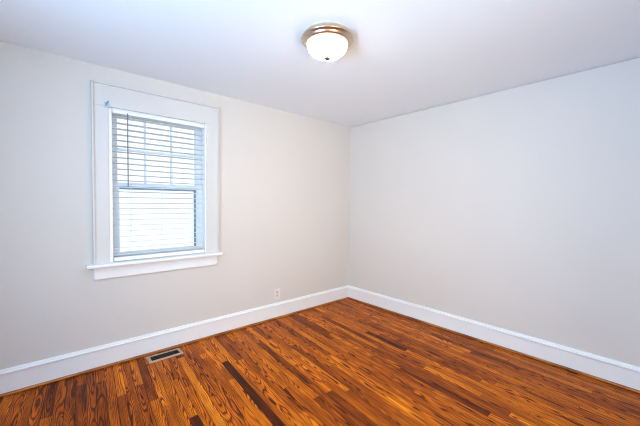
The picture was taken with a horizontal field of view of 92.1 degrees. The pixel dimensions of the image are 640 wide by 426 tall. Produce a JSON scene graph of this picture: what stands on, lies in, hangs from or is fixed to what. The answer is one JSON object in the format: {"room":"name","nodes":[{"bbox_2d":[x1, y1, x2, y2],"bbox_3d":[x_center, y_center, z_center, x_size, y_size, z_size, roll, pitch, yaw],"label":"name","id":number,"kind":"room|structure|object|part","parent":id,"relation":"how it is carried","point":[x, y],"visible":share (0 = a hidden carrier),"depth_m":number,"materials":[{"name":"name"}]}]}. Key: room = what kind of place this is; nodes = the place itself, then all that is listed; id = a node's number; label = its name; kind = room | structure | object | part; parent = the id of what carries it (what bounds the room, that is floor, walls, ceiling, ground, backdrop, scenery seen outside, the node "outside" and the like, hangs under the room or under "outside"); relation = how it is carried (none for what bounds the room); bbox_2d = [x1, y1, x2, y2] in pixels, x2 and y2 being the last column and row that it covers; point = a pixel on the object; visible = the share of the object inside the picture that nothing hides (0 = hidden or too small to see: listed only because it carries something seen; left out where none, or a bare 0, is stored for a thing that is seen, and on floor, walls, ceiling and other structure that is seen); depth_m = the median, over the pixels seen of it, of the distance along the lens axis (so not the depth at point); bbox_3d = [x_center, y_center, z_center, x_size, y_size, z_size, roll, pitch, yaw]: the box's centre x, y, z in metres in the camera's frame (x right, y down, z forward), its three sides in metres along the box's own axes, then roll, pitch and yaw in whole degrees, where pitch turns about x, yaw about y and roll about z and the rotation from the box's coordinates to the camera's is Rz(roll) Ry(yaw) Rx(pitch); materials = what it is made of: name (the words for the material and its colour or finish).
{"room":"empty bedroom","nodes":[
{"label":"empty bedroom","id":0,"kind":"room"},
{"bbox_2d":[0,41,350,369],"bbox_3d":[-1.150,0.029,3.132,4.330,2.440,0.140,-1,2,-41],"label":"wall","id":1,"kind":"structure","parent":0,"point":[284,176],"depth_m":2.63,"materials":[{"name":"grey paint"}]},
{"bbox_2d":[86,79,222,279],"bbox_3d":[-1.462,-0.258,2.813,1.096,1.580,0.250,-1,2,-41],"label":"window","id":2,"kind":"structure","parent":1,"relation":"in","point":[122,98],"depth_m":2.69,"materials":[{"name":"white wood"}]},
{"bbox_3d":[-1.437,0.413,2.799,1.096,0.027,0.155,-1,2,-41],"label":"sill","id":3,"kind":"part","parent":2,"relation":"part of","materials":[{"name":"white paint"}]},
{"bbox_3d":[-1.495,-0.538,2.855,0.776,0.629,0.032,-1,2,-41],"label":"sash","id":4,"kind":"part","parent":2,"relation":"part of","materials":[{"name":"white paint"}]},
{"bbox_2d":[112,109,203,260],"bbox_3d":[-1.427,-0.228,2.793,0.750,1.246,0.068,-1,2,-41],"label":"window blind","id":5,"kind":"object","parent":2,"relation":"attached to","point":[116,112],"visible":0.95,"depth_m":2.75,"materials":[{"name":"white plastic"}]},
{"bbox_3d":[-1.617,-0.228,2.635,0.002,1.176,0.055,-1,2,-41],"label":"ladder cord","id":6,"kind":"part","parent":5,"relation":"part of","materials":[{"name":"white fabric"}]},
{"bbox_3d":[-1.437,0.379,2.817,0.750,0.032,0.052,-1,2,-41],"label":"rail","id":7,"kind":"part","parent":5,"relation":"part of","materials":[{"name":"white plastic"}]},
{"bbox_3d":[-1.433,-0.231,2.796,0.002,1.176,0.055,-1,2,-41],"label":"ladder cord","id":8,"kind":"part","parent":5,"relation":"part of","materials":[{"name":"white fabric"}]},
{"bbox_3d":[-1.245,-0.235,2.961,0.002,1.176,0.055,-1,2,-41],"label":"ladder cord","id":9,"kind":"part","parent":5,"relation":"part of","materials":[{"name":"white fabric"}]},
{"bbox_3d":[-1.475,0.069,2.845,0.776,0.657,0.032,-1,2,-41],"label":"sash","id":10,"kind":"part","parent":2,"relation":"part of","materials":[{"name":"white paint"}]},
{"bbox_2d":[0,285,347,393],"bbox_3d":[-1.107,1.154,3.106,4.050,0.170,0.024,-1,2,-41],"label":"baseboard","id":11,"kind":"structure","parent":1,"relation":"attached to","point":[24,375],"depth_m":2.71,"materials":[{"name":"white paint"}]},
{"bbox_2d":[0,297,347,396],"bbox_3d":[-1.098,1.242,3.098,4.050,0.018,0.021,-1,2,-41],"label":"trim","id":12,"kind":"structure","parent":1,"relation":"attached to","point":[224,332],"depth_m":2.71,"materials":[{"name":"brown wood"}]},
{"bbox_2d":[274,288,279,299],"bbox_3d":[-0.505,0.952,3.637,0.080,0.124,0.008,-1,2,-41],"label":"electrical outlet","id":13,"kind":"object","parent":1,"relation":"attached to","point":[276,291],"visible":1,"depth_m":3.63,"materials":[{"name":"white plastic"}]},
{"bbox_2d":[0,0,639,126],"bbox_3d":[0.145,-1.183,1.632,4.330,0.100,4.030,-1,2,-41],"label":"ceiling","id":14,"kind":"structure","parent":0,"point":[403,57],"depth_m":2.09,"materials":[{"name":"white paint"}]},
{"bbox_2d":[301,22,353,60],"bbox_3d":[0.047,-1.067,1.995,0.337,0.155,0.337,-1,2,-41],"label":"ceiling light","id":15,"kind":"object","parent":14,"relation":"attached to","point":[325,41],"visible":1,"depth_m":1.90,"materials":[{"name":"white glass"}]},
{"bbox_2d":[0,298,639,425],"bbox_3d":[0.122,1.366,1.713,4.330,0.120,4.030,-1,2,-41],"label":"floor","id":16,"kind":"structure","parent":0,"point":[346,362],"depth_m":2.31,"materials":[{"name":"brown wood"}]},
{"bbox_2d":[146,348,182,363],"bbox_3d":[-1.370,1.257,2.729,0.278,0.006,0.134,-1,2,-41],"label":"floor vent","id":17,"kind":"object","parent":16,"relation":"in","point":[164,355],"visible":1,"depth_m":2.72,"materials":[{"name":"beige metal"}]},
{"bbox_2d":[348,57,639,366],"bbox_3d":[1.753,0.060,3.002,0.140,2.440,3.890,-1,2,-41],"label":"wall","id":18,"kind":"structure","parent":0,"point":[517,209],"depth_m":2.82,"materials":[{"name":"grey paint"}]},
{"bbox_2d":[348,285,639,389],"bbox_3d":[1.634,1.180,3.035,0.028,0.172,3.750,-1,2,-41],"label":"baseboard","id":19,"kind":"structure","parent":18,"relation":"attached to","point":[622,373],"depth_m":2.83,"materials":[{"name":"white paint"}]},
{"bbox_2d":[348,297,639,392],"bbox_3d":[1.623,1.269,3.030,0.021,0.018,3.750,-1,2,-41],"label":"trim","id":20,"kind":"structure","parent":18,"relation":"attached to","point":[471,337],"depth_m":2.82,"materials":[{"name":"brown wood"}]}
]}

